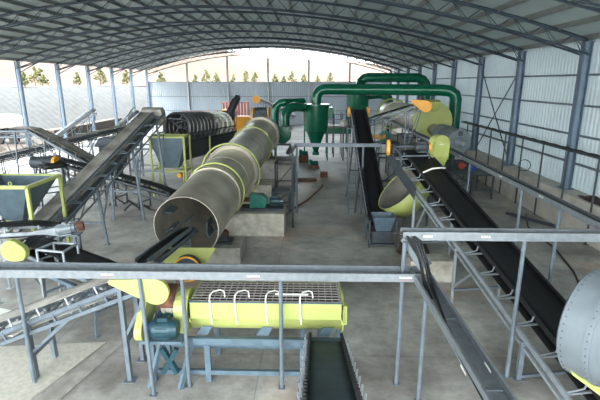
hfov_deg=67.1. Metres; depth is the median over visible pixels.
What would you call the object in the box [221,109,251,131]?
wheel loader
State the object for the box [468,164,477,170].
motor
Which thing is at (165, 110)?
trim
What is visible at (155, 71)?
roof truss
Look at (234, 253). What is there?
concrete pier
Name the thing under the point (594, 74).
trim
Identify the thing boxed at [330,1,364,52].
purlin
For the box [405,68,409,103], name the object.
steel column
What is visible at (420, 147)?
motor
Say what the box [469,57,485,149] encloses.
steel column
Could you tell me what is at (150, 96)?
trim
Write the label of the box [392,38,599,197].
wall
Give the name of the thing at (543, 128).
trim
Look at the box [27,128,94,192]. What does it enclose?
conveyor
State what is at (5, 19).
roof purlin
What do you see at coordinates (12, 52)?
roof purlin
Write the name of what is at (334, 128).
platform
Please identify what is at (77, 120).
conveyor
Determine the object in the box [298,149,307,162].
pump
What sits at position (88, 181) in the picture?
conveyor
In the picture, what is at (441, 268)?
concrete block
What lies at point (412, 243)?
cable bundle
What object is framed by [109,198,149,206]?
hose
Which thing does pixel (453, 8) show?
purlin
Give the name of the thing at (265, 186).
concrete pier
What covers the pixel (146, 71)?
steel column
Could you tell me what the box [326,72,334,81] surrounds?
tree
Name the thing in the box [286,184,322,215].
cable
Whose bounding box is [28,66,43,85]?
tree
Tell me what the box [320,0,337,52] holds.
purlin
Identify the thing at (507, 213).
bar
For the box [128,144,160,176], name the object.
stand
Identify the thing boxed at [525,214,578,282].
cable
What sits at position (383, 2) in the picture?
roof truss
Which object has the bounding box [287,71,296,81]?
tree
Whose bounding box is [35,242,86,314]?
stand
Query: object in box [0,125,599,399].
floor
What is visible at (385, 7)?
purlin
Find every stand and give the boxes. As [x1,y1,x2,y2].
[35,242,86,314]
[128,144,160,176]
[215,229,233,244]
[271,188,289,213]
[274,159,294,194]
[376,153,407,186]
[396,133,422,164]
[425,171,469,225]
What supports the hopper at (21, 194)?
on the floor
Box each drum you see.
[153,116,278,246]
[376,98,451,167]
[378,170,428,226]
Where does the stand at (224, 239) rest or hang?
on the concrete pier at (234, 253)
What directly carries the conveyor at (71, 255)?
on the floor
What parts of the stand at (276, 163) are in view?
leg, leg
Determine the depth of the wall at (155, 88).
67.98 m
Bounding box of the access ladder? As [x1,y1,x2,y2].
[347,125,356,212]
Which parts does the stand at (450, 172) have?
leg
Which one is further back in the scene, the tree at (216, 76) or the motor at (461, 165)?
the tree at (216, 76)
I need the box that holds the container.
[221,102,249,116]
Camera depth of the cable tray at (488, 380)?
8.95 m
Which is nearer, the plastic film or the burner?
the plastic film
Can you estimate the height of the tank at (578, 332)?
3.126 m
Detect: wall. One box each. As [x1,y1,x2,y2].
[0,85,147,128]
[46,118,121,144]
[149,82,391,124]
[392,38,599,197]
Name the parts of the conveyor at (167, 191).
leg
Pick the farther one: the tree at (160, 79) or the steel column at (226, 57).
the tree at (160, 79)
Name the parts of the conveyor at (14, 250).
leg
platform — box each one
[75,130,143,166]
[324,112,351,156]
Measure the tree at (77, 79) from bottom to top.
3.127 m
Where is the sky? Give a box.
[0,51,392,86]
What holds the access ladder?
on the floor
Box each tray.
[0,262,517,399]
[286,143,381,227]
[380,115,599,282]
[392,227,599,384]
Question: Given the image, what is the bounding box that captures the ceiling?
[0,0,599,69]
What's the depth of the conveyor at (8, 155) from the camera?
29.31 m
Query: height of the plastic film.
0.060 m
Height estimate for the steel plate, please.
0.120 m
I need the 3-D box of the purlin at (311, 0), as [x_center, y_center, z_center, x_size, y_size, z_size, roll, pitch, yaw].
[0.803,-12.473,30.478,0.100,0.240,74.100,0,15,1]
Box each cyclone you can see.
[303,103,332,160]
[345,95,368,150]
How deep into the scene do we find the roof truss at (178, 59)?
60.17 m
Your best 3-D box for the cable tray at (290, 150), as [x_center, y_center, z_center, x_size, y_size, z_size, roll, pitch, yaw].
[1.629,-0.712,20.792,4.385,3.474,2.675,0,15,1]
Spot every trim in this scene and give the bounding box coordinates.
[150,96,346,96]
[165,110,339,110]
[399,99,599,140]
[428,73,599,78]
[459,127,599,171]
[461,94,599,107]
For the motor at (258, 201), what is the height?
0.718 m
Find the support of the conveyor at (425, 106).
on the floor
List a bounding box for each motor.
[32,221,88,297]
[240,192,283,211]
[415,141,431,152]
[458,162,465,168]
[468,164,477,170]
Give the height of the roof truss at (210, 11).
4.001 m
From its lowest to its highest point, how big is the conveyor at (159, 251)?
1.881 m
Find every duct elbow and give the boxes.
[271,98,305,155]
[280,102,307,125]
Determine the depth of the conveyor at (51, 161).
22.35 m
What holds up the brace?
attached to the steel column at (479, 85)
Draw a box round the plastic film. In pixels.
[0,308,36,336]
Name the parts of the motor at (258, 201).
motor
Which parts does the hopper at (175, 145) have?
leg, leg, frame, frame, leg, leg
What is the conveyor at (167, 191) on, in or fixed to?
on the floor
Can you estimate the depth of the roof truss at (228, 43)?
48.49 m
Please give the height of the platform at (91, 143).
2.625 m
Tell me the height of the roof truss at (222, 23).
4.001 m
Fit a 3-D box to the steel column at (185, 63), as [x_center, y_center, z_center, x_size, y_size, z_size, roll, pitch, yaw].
[-16.784,-15.853,67.953,0.408,8.950,0.408,0,15,1]
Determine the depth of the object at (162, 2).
33.55 m
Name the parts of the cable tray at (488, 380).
post, post, post, post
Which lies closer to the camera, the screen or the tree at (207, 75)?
the screen
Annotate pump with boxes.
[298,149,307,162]
[308,159,318,167]
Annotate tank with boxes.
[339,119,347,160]
[556,269,599,395]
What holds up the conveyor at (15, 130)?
on the floor
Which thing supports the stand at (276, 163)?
on the floor
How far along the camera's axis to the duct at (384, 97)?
41.77 m
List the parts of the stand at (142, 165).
leg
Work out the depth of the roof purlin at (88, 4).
32.46 m
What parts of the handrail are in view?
post, post, post, post, rail, post, post, post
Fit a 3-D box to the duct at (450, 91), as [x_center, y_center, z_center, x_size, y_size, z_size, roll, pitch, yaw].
[6.472,-6.040,35.849,11.718,6.180,1.165,5,16,20]
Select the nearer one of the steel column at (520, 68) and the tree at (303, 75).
the steel column at (520, 68)
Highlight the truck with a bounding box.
[0,114,31,143]
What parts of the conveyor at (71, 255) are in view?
leg, rail, leg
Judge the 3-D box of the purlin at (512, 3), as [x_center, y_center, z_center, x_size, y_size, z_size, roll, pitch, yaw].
[8.557,-11.048,30.644,0.100,0.240,74.100,0,15,1]
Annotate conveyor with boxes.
[0,124,126,173]
[0,126,38,172]
[0,219,61,303]
[0,261,169,382]
[10,236,134,337]
[15,107,167,244]
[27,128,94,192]
[29,155,69,207]
[46,155,176,209]
[55,108,96,159]
[115,110,138,128]
[135,225,198,318]
[226,95,240,130]
[252,95,295,123]
[297,332,366,399]
[345,107,386,230]
[368,99,431,166]
[386,139,599,399]
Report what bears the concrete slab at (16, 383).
on the floor
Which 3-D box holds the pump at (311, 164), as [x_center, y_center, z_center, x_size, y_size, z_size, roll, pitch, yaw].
[1.020,-2.782,34.314,0.801,0.650,0.588,0,15,1]
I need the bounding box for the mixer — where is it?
[133,280,346,389]
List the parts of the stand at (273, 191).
leg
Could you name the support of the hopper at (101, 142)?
on the floor
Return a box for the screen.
[159,111,236,182]
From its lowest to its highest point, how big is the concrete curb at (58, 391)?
0.020 m
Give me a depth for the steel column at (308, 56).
66.78 m
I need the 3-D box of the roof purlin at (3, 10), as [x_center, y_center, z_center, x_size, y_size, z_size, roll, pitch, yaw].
[-15.999,-12.023,31.041,0.100,0.240,74.100,0,15,1]
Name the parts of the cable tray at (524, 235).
post, post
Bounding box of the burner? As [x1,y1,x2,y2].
[427,124,470,164]
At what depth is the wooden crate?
30.75 m
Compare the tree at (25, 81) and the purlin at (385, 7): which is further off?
the tree at (25, 81)
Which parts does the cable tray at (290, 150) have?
post, post, post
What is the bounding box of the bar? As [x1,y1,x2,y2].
[506,212,554,226]
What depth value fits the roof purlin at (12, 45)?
40.75 m
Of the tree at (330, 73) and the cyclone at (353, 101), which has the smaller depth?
the cyclone at (353, 101)
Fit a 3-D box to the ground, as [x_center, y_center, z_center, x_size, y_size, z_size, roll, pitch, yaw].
[-96.886,-24.547,120.226,320.000,0.570,360.000,0,15,1]
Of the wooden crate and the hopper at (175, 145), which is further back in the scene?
the wooden crate
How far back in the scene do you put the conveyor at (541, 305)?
11.78 m
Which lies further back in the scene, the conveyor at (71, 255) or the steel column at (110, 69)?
the steel column at (110, 69)
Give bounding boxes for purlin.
[311,0,312,43]
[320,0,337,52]
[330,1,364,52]
[340,0,395,52]
[347,0,431,57]
[356,0,474,59]
[365,0,528,61]
[373,0,599,63]
[382,15,599,66]
[390,32,599,69]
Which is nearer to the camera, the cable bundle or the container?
the cable bundle
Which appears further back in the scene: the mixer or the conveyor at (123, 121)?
the conveyor at (123, 121)
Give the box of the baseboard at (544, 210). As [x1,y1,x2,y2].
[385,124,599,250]
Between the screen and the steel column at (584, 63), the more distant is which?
the screen
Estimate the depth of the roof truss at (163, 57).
54.30 m
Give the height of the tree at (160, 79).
3.419 m
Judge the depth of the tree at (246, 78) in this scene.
128.37 m
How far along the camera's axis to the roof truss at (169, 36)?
42.63 m
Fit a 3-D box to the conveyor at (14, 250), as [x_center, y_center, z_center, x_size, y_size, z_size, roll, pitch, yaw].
[-8.632,1.870,13.303,2.934,2.267,2.247,0,15,1]
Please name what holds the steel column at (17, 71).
on the floor
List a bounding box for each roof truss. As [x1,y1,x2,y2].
[0,0,523,61]
[0,10,482,65]
[16,22,454,72]
[56,31,434,73]
[86,37,419,74]
[111,42,408,75]
[130,46,398,75]
[146,49,389,76]
[359,0,589,55]
[554,0,599,12]
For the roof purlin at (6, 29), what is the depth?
35.65 m
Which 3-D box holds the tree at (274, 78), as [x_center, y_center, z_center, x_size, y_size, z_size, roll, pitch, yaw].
[-6.647,-32.238,121.236,2.279,3.349,2.082,0,15,1]
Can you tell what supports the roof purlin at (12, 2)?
attached to the ceiling
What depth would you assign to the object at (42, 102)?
69.20 m
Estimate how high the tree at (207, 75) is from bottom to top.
4.087 m
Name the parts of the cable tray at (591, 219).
post, post, post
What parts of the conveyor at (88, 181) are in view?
leg, leg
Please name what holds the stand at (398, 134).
on the floor
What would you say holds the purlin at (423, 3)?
attached to the ceiling
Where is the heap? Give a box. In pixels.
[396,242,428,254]
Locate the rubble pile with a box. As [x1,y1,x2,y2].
[578,195,599,205]
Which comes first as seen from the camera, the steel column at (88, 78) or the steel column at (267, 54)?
the steel column at (88, 78)
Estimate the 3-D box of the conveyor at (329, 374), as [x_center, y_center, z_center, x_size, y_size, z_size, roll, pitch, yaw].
[0.464,3.148,7.529,1.246,2.712,4.879,0,15,1]
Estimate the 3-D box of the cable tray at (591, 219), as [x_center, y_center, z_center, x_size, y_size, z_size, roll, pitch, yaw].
[6.768,-1.671,24.507,0.298,3.454,33.400,0,15,1]
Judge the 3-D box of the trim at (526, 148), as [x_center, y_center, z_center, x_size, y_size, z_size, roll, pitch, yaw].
[12.635,-4.151,29.958,0.070,0.090,77.700,0,15,1]
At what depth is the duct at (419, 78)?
42.88 m
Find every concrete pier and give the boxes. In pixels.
[206,235,245,263]
[225,204,285,235]
[243,179,273,203]
[258,156,295,186]
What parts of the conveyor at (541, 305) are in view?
head frame, leg, leg, leg, rail, leg, plate, leg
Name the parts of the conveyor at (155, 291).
leg, leg, rail, leg, leg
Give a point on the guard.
(440, 144)
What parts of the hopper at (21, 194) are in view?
frame, leg, leg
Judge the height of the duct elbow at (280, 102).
5.017 m
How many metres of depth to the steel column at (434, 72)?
42.83 m
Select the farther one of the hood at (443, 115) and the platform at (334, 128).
the platform at (334, 128)
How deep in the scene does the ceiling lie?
30.67 m
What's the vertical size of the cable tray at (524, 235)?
3.389 m
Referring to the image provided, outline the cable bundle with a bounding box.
[396,230,483,399]
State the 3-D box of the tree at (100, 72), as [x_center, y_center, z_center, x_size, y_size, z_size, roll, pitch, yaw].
[-40.096,-24.819,90.941,2.702,4.293,3.223,0,15,1]
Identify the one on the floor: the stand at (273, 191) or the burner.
the stand at (273, 191)
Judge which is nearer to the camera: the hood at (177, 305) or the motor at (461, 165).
the hood at (177, 305)
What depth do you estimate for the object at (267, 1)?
33.30 m
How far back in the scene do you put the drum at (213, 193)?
17.19 m
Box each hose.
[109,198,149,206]
[124,202,156,211]
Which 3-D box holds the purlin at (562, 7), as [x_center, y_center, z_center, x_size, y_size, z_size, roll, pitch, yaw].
[9.850,-10.710,30.698,0.100,0.240,74.100,0,15,1]
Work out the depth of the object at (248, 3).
33.66 m
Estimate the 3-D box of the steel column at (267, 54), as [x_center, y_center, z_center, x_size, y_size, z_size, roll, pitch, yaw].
[-4.728,-16.398,67.491,0.408,10.240,0.408,0,15,1]
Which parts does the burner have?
plate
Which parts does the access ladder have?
rail, rail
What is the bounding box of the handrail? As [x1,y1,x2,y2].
[461,121,599,244]
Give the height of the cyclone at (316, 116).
4.550 m
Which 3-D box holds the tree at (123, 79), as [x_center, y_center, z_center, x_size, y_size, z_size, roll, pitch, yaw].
[-39.186,-27.307,101.424,2.272,3.812,2.985,0,15,1]
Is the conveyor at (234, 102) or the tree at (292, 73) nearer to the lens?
the conveyor at (234, 102)
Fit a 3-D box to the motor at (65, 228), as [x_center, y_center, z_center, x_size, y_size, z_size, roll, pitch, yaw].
[-6.838,1.811,13.105,1.401,2.475,0.496,0,15,1]
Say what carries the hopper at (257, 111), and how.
on the floor
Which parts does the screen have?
leg, leg, frame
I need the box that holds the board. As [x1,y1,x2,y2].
[164,247,215,282]
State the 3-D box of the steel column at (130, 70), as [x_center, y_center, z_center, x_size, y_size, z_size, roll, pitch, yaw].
[-22.971,-13.842,62.233,0.544,7.950,0.544,0,15,1]
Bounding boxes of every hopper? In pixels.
[0,173,70,281]
[95,136,127,187]
[148,134,192,198]
[252,107,269,117]
[365,212,397,247]
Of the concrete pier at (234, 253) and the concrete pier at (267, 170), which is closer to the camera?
the concrete pier at (234, 253)
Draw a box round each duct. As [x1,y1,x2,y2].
[311,84,461,158]
[356,73,429,139]
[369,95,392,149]
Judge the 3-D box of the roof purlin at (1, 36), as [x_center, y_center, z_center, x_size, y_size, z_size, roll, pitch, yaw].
[-19.876,-11.232,31.351,0.100,0.240,74.100,0,15,1]
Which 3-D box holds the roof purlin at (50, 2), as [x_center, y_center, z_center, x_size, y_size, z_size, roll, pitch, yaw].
[-13.414,-12.407,30.872,0.100,0.240,74.100,0,15,1]
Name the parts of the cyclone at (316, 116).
leg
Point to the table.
(461, 172)
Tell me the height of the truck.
3.030 m
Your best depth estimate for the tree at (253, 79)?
123.64 m
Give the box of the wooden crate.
[320,171,327,177]
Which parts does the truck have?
tank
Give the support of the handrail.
on the floor
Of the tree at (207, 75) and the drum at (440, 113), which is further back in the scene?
the tree at (207, 75)
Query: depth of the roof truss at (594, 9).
13.24 m
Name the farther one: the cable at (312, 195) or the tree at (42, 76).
the tree at (42, 76)
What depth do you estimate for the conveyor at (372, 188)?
22.26 m
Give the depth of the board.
13.61 m
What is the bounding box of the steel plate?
[298,178,316,180]
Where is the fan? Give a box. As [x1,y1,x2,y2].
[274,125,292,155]
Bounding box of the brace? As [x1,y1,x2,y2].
[478,73,514,153]
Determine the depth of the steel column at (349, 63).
66.43 m
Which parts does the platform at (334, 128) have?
green panel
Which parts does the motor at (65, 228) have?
torque arm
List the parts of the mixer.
leg, drive motor, leg, leg, leg, rail, rail, rail, leg, leg, leg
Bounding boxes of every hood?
[141,107,166,124]
[173,287,194,332]
[412,103,451,137]
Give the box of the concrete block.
[406,254,452,282]
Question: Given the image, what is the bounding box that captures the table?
[444,159,494,198]
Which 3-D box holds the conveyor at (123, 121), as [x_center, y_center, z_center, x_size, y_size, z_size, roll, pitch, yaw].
[-16.286,-6.556,42.669,2.370,3.739,1.719,-8,16,-27]
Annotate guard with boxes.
[428,134,449,166]
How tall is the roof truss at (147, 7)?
4.001 m
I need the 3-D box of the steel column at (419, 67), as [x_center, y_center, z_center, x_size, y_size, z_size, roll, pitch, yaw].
[12.903,-11.301,49.330,0.578,6.350,0.578,0,15,1]
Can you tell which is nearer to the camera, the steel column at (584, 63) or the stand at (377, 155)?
the steel column at (584, 63)
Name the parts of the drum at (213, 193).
lifter blade, lifter blade, lifter blade, lifter blade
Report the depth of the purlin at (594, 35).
24.04 m
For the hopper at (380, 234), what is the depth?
17.79 m
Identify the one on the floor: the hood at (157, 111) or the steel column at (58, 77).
the steel column at (58, 77)
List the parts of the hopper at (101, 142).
casing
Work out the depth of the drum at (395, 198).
19.21 m
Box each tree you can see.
[21,72,28,85]
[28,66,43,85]
[36,68,49,85]
[73,72,81,85]
[93,68,108,85]
[120,69,129,84]
[156,72,166,81]
[201,70,210,81]
[212,72,220,81]
[243,70,249,81]
[251,72,257,81]
[271,73,278,81]
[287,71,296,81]
[301,74,307,81]
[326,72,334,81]
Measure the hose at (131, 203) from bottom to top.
0.405 m
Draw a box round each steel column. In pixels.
[12,61,35,156]
[53,64,68,139]
[84,66,96,139]
[109,68,117,125]
[128,69,135,114]
[144,70,150,106]
[185,63,189,110]
[226,57,228,101]
[267,54,268,103]
[308,56,309,102]
[349,63,350,83]
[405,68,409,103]
[416,66,421,99]
[430,64,436,99]
[448,61,457,107]
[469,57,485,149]
[503,51,527,165]
[556,41,595,189]
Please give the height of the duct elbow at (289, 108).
1.806 m
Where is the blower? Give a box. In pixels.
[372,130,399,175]
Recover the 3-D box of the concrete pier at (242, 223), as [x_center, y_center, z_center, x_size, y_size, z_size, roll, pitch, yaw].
[-2.626,0.845,19.727,3.980,1.000,1.600,0,15,1]
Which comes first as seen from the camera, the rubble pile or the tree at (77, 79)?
the rubble pile
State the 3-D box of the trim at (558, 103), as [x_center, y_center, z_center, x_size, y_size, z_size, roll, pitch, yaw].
[12.635,-6.619,29.314,0.070,0.090,77.700,0,15,1]
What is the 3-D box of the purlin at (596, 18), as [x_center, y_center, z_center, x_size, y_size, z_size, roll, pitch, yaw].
[11.142,-10.344,30.759,0.100,0.240,74.100,0,15,1]
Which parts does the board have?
plate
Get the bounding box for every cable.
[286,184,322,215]
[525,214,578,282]
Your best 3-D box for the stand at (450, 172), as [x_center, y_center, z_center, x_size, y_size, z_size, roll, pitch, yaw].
[6.585,-0.132,21.398,1.790,2.045,2.690,0,15,1]
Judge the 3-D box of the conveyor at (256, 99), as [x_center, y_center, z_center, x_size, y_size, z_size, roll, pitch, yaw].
[-3.167,-10.755,56.846,5.351,4.704,1.750,3,15,11]
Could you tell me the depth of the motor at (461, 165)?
25.11 m
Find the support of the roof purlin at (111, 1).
attached to the ceiling
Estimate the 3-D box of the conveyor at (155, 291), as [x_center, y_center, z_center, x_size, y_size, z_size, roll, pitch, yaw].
[-5.561,2.623,9.915,5.895,2.516,1.130,0,15,1]
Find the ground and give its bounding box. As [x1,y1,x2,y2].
[0,129,74,160]
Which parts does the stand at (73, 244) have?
leg, frame, leg, leg, leg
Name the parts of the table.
leg, leg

